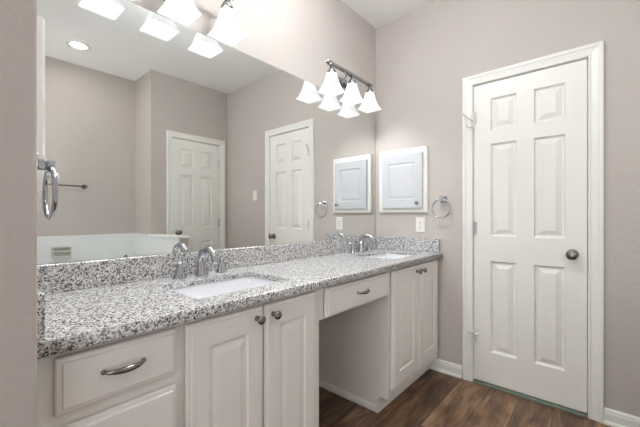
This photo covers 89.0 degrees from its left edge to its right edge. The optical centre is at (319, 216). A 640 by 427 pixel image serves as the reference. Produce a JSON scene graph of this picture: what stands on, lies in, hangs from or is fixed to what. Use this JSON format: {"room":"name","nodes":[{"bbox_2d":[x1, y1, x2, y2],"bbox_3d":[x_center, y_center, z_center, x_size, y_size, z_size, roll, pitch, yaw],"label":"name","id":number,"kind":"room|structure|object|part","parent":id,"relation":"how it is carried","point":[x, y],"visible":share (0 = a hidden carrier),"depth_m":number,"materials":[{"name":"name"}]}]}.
{"room":"bathroom","nodes":[
{"label":"bathroom","id":0,"kind":"room"},
{"bbox_2d":[0,0,36,426],"bbox_3d":[-0.572,-0.227,-0.486,2.729,2.743,1.722,0,0,41],"label":"wall","id":1,"kind":"structure","parent":0,"point":[18,18],"depth_m":0.64,"materials":[{"name":"grey paint"}]},
{"bbox_2d":[37,153,57,219],"bbox_3d":[-0.618,-0.064,0.726,0.125,0.148,0.041,0,0,41],"label":"towel ring","id":2,"kind":"object","parent":1,"relation":"attached to","point":[48,166],"visible":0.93,"depth_m":0.72,"materials":[{"name":"silver metal"}]},
{"bbox_3d":[-0.618,-0.114,0.726,0.048,0.048,0.041,0,0,41],"label":"post","id":3,"kind":"part","parent":2,"relation":"part of","materials":[{"name":"silver metal"}]},
{"bbox_2d":[37,16,58,191],"bbox_3d":[-0.815,-0.281,0.920,0.416,0.502,0.072,0,0,41],"label":"medicine cabinet","id":4,"kind":"object","parent":1,"relation":"attached to","point":[40,21],"visible":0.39,"depth_m":0.80,"materials":[{"name":"paint"}]},
{"bbox_3d":[-0.817,-0.276,0.914,0.348,0.428,0.019,0,0,41],"label":"door","id":5,"kind":"part","parent":4,"relation":"part of","materials":[{"name":"paint"}]},
{"bbox_2d":[38,0,375,264],"bbox_3d":[-0.317,-0.227,1.947,0.100,2.743,2.525,0,0,41],"label":"wall","id":6,"kind":"structure","parent":0,"point":[296,37],"depth_m":2.10,"materials":[{"name":"grey paint"}]},
{"bbox_2d":[157,0,201,25],"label":"vanity light","id":7,"kind":"object","parent":6,"relation":"attached to","point":[185,12],"depth_m":1.42,"materials":[{"name":"white glass"}]},
{"bbox_3d":[-0.599,-0.930,1.389,0.140,0.128,0.140,0,0,41],"label":"lamp shade","id":8,"kind":"part","parent":7,"relation":"part of","materials":[{"name":"white glass"}]},
{"bbox_2d":[37,0,374,264],"bbox_3d":[-0.281,-0.359,1.909,0.006,1.050,2.254,0,0,41],"label":"wall mirror","id":9,"kind":"object","parent":6,"relation":"attached to","point":[163,136],"visible":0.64,"depth_m":1.48,"materials":[{"name":"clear mirror"}]},
{"bbox_2d":[37,236,376,293],"bbox_3d":[-0.270,0.219,1.909,0.020,0.102,2.276,0,0,41],"label":"backsplash","id":10,"kind":"structure","parent":6,"relation":"attached to","point":[69,276],"depth_m":1.40,"materials":[{"name":"stone"}]},
{"bbox_2d":[207,0,246,45],"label":"vanity light","id":11,"kind":"object","parent":6,"relation":"attached to","point":[226,29],"depth_m":1.56,"materials":[{"name":"white glass"}]},
{"bbox_3d":[-0.446,-0.930,1.563,0.140,0.128,0.140,0,0,41],"label":"lamp shade","id":12,"kind":"part","parent":11,"relation":"part of","materials":[{"name":"white glass"}]},
{"bbox_2d":[318,59,381,112],"bbox_3d":[0.217,-0.926,2.344,0.174,0.206,0.604,0,0,41],"label":"vanity light","id":13,"kind":"object","parent":6,"relation":"attached to","point":[333,85],"visible":1,"depth_m":2.31,"materials":[{"name":"white glass"}]},
{"bbox_3d":[0.077,-0.887,2.158,0.140,0.128,0.140,0,0,41],"label":"lamp shade","id":14,"kind":"part","parent":13,"relation":"part of","materials":[{"name":"white glass"}]},
{"bbox_3d":[0.158,-0.963,2.395,0.018,0.110,0.124,0,0,41],"label":"plate","id":15,"kind":"part","parent":13,"relation":"part of","materials":[{"name":"silver metal"}]},
{"bbox_3d":[0.230,-0.887,2.333,0.140,0.128,0.140,0,0,41],"label":"lamp shade","id":16,"kind":"part","parent":13,"relation":"part of","materials":[{"name":"white glass"}]},
{"bbox_3d":[0.383,-0.887,2.507,0.140,0.128,0.140,0,0,41],"label":"lamp shade","id":17,"kind":"part","parent":13,"relation":"part of","materials":[{"name":"white glass"}]},
{"bbox_2d":[341,0,438,27],"bbox_3d":[0.219,-1.649,0.415,2.929,0.100,4.120,0,0,41],"label":"ceiling","id":18,"kind":"structure","parent":0,"point":[377,13],"depth_m":2.50,"materials":[{"name":"white paint"}]},
{"bbox_2d":[319,368,610,426],"bbox_3d":[0.147,1.194,0.332,2.929,0.100,4.300,0,0,41],"label":"floor","id":19,"kind":"structure","parent":0,"point":[435,399],"depth_m":1.92,"materials":[{"name":"brown wood"}]},
{"bbox_2d":[37,323,181,426],"bbox_3d":[-0.696,0.724,0.990,0.586,0.840,0.332,0,0,41],"label":"base cabinet","id":20,"kind":"object","parent":19,"relation":"on","point":[134,380],"visible":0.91,"depth_m":0.82,"materials":[{"name":"paint"}]},
{"bbox_3d":[-0.502,0.602,0.830,0.019,0.244,0.274,0,0,41],"label":"drawer","id":21,"kind":"part","parent":20,"relation":"part of","materials":[{"name":"paint"}]},
{"bbox_3d":[-0.483,0.379,0.813,0.032,0.015,0.104,0,0,41],"label":"handle","id":22,"kind":"part","parent":20,"relation":"part of","materials":[{"name":"silver metal"}]},
{"bbox_2d":[182,289,318,426],"bbox_3d":[-0.383,0.724,1.343,0.590,0.840,0.610,0,0,41],"label":"base cabinet","id":23,"kind":"object","parent":19,"relation":"on","point":[257,365],"visible":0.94,"depth_m":1.13,"materials":[{"name":"paint"}]},
{"bbox_3d":[-0.299,0.662,1.062,0.019,0.684,0.284,0,0,41],"label":"door","id":24,"kind":"part","parent":23,"relation":"part of","materials":[{"name":"paint"}]},
{"bbox_3d":[-0.207,0.357,1.125,0.036,0.032,0.032,0,0,41],"label":"knob","id":25,"kind":"part","parent":23,"relation":"part of","materials":[{"name":"silver metal"}]},
{"bbox_3d":[-0.159,0.357,1.180,0.036,0.032,0.032,0,0,41],"label":"knob","id":26,"kind":"part","parent":23,"relation":"part of","materials":[{"name":"silver metal"}]},
{"bbox_3d":[-0.111,0.662,1.276,0.019,0.684,0.275,0,0,41],"label":"door","id":27,"kind":"part","parent":23,"relation":"part of","materials":[{"name":"paint"}]},
{"bbox_2d":[319,259,437,412],"bbox_3d":[0.448,0.724,2.291,0.590,0.840,0.752,0,0,41],"label":"base cabinet","id":28,"kind":"object","parent":19,"relation":"on","point":[371,352],"visible":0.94,"depth_m":2.02,"materials":[{"name":"paint"}]},
{"bbox_2d":[37,236,442,358],"bbox_3d":[-0.062,0.236,1.727,0.574,0.135,2.276,0,0,41],"label":"countertop","id":29,"kind":"structure","parent":28,"relation":"on","point":[81,304],"depth_m":1.23,"materials":[{"name":"stone"}]},
{"bbox_2d":[169,245,227,279],"bbox_3d":[-0.507,0.200,1.459,0.156,0.140,0.288,0,0,41],"label":"faucet","id":30,"kind":"object","parent":29,"relation":"on","point":[201,266],"visible":1,"depth_m":1.46,"materials":[{"name":"silver metal"}]},
{"bbox_3d":[-0.611,0.234,1.411,0.058,0.073,0.064,0,0,14],"label":"handle","id":31,"kind":"part","parent":30,"relation":"part of","materials":[{"name":"silver metal"}]},
{"bbox_3d":[-0.507,0.200,1.459,0.156,0.140,0.060,0,0,41],"label":"spout","id":32,"kind":"part","parent":30,"relation":"part of","materials":[{"name":"silver metal"}]},
{"bbox_3d":[-0.472,0.234,1.569,0.064,0.073,0.058,0,0,-22],"label":"handle","id":33,"kind":"part","parent":30,"relation":"part of","materials":[{"name":"silver metal"}]},
{"bbox_2d":[169,276,278,298],"bbox_3d":[-0.372,0.366,1.320,0.342,0.149,0.472,0,0,41],"label":"sink basin","id":34,"kind":"object","parent":29,"relation":"in","point":[231,285],"visible":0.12,"depth_m":1.46,"materials":[{"name":"white ceramic"}]},
{"bbox_2d":[319,271,388,319],"bbox_3d":[0.024,0.379,1.787,0.555,0.150,0.594,0,0,41],"label":"drawer","id":35,"kind":"object","parent":29,"relation":"attached to","point":[335,299],"visible":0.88,"depth_m":1.57,"materials":[{"name":"paint"}]},
{"bbox_3d":[0.227,0.377,1.622,0.032,0.015,0.104,0,0,41],"label":"handle","id":36,"kind":"part","parent":35,"relation":"part of","materials":[{"name":"silver metal"}]},
{"bbox_2d":[349,234,375,253],"bbox_3d":[0.347,0.200,2.432,0.156,0.140,0.288,0,0,41],"label":"faucet","id":37,"kind":"object","parent":29,"relation":"on","point":[361,239],"visible":1,"depth_m":2.44,"materials":[{"name":"silver metal"}]},
{"bbox_3d":[0.242,0.234,2.383,0.058,0.073,0.064,0,0,14],"label":"handle","id":38,"kind":"part","parent":37,"relation":"part of","materials":[{"name":"silver metal"}]},
{"bbox_3d":[0.347,0.200,2.432,0.156,0.140,0.060,0,0,41],"label":"spout","id":39,"kind":"part","parent":37,"relation":"part of","materials":[{"name":"silver metal"}]},
{"bbox_3d":[0.382,0.234,2.542,0.064,0.073,0.058,0,0,-22],"label":"handle","id":40,"kind":"part","parent":37,"relation":"part of","materials":[{"name":"silver metal"}]},
{"bbox_2d":[366,253,411,258],"bbox_3d":[0.488,0.366,2.300,0.342,0.149,0.472,0,0,41],"label":"sink basin","id":41,"kind":"object","parent":29,"relation":"in","point":[385,255],"visible":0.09,"depth_m":2.50,"materials":[{"name":"white ceramic"}]},
{"bbox_3d":[0.157,1.126,2.056,0.462,0.036,0.015,0,0,41],"label":"moulding","id":42,"kind":"part","parent":28,"relation":"part of","materials":[{"name":"paint"}]},
{"bbox_3d":[0.526,0.661,2.002,0.019,0.686,0.335,0,0,41],"label":"door","id":43,"kind":"part","parent":28,"relation":"part of","materials":[{"name":"paint"}]},
{"bbox_3d":[0.624,0.678,2.147,0.019,0.748,0.737,0,0,41],"label":"frame","id":44,"kind":"part","parent":28,"relation":"part of","materials":[{"name":"paint"}]},
{"bbox_3d":[0.749,0.661,2.256,0.019,0.686,0.328,0,0,41],"label":"door","id":45,"kind":"part","parent":28,"relation":"part of","materials":[{"name":"paint"}]},
{"bbox_2d":[473,378,587,418],"bbox_3d":[1.303,1.137,2.064,0.613,0.015,0.069,0,0,41],"label":"threshold","id":46,"kind":"object","parent":19,"relation":"on","point":[515,393],"visible":0.66,"depth_m":2.02,"materials":[{"name":"green stone"}]},
{"bbox_2d":[376,0,639,416],"bbox_3d":[1.401,-0.227,2.039,2.361,2.743,0.120,0,0,41],"label":"wall","id":47,"kind":"structure","parent":0,"point":[424,56],"depth_m":2.19,"materials":[{"name":"grey paint"}]},
{"bbox_2d":[379,146,427,212],"bbox_3d":[0.641,-0.281,2.578,0.416,0.502,0.072,0,0,41],"label":"medicine cabinet","id":48,"kind":"object","parent":47,"relation":"attached to","point":[403,174],"visible":1,"depth_m":2.56,"materials":[{"name":"paint"}]},
{"bbox_2d":[416,217,424,231],"bbox_3d":[0.771,0.066,2.506,0.072,0.116,0.009,0,0,41],"label":"outlet plate","id":49,"kind":"object","parent":47,"relation":"attached to","point":[420,221],"visible":1,"depth_m":2.50,"materials":[{"name":"white plastic"}]},
{"bbox_2d":[418,220,421,228],"bbox_3d":[0.770,0.066,2.504,0.034,0.068,0.004,0,0,41],"label":"receptacle","id":50,"kind":"object","parent":49,"relation":"attached to","point":[419,221],"depth_m":2.50,"materials":[{"name":"white plastic"}]},
{"bbox_2d":[431,196,450,217],"bbox_3d":[0.888,-0.066,2.365,0.142,0.164,0.066,0,0,41],"label":"towel ring","id":51,"kind":"object","parent":47,"relation":"attached to","point":[443,199],"visible":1,"depth_m":2.35,"materials":[{"name":"silver metal"}]},
{"bbox_3d":[0.888,-0.124,2.365,0.048,0.048,0.066,0,0,41],"label":"post","id":52,"kind":"part","parent":51,"relation":"part of","materials":[{"name":"silver metal"}]},
{"bbox_2d":[430,358,461,378],"bbox_3d":[0.915,1.101,2.372,0.230,0.086,0.020,0,0,41],"label":"baseboard","id":53,"kind":"structure","parent":47,"relation":"attached to","point":[439,365],"depth_m":2.36,"materials":[{"name":"paint"}]},
{"bbox_2d":[473,59,586,412],"bbox_3d":[1.281,0.113,2.044,0.614,2.018,0.101,0,0,41],"label":"door","id":54,"kind":"structure","parent":47,"relation":"in","point":[530,221],"depth_m":2.02,"materials":[{"name":"paint"}]},
{"bbox_2d":[461,112,474,128],"bbox_3d":[1.010,-0.656,2.233,0.106,0.110,0.022,0,0,-15],"label":"coat hook","id":55,"kind":"object","parent":54,"relation":"attached to","point":[472,119],"visible":1,"depth_m":2.24,"materials":[{"name":"white metal"}]},
{"bbox_3d":[1.054,-0.651,2.245,0.026,0.100,0.004,0,0,41],"label":"hook plate","id":56,"kind":"part","parent":55,"relation":"part of","materials":[{"name":"white metal"}]},
{"bbox_2d":[467,330,478,345],"bbox_3d":[1.051,0.841,2.229,0.071,0.106,0.041,0,0,41],"label":"door stop","id":57,"kind":"object","parent":54,"relation":"attached to","point":[473,332],"visible":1,"depth_m":2.24,"materials":[{"name":"white metal"}]},
{"bbox_3d":[1.450,0.222,1.872,0.060,0.060,0.066,0,0,41],"label":"knob","id":58,"kind":"part","parent":54,"relation":"part of","materials":[{"name":"silver metal"}]},
{"bbox_2d":[463,40,603,423],"bbox_3d":[1.304,0.087,2.065,0.749,2.114,0.069,0,0,41],"label":"door frame","id":59,"kind":"structure","parent":47,"relation":"attached to","point":[594,52],"depth_m":1.84,"materials":[{"name":"paint"}]},
{"bbox_2d":[604,407,639,426],"bbox_3d":[1.868,1.101,1.536,0.795,0.086,0.020,0,0,41],"label":"baseboard","id":60,"kind":"structure","parent":47,"relation":"attached to","point":[613,418],"depth_m":1.76,"materials":[{"name":"paint"}]}
]}

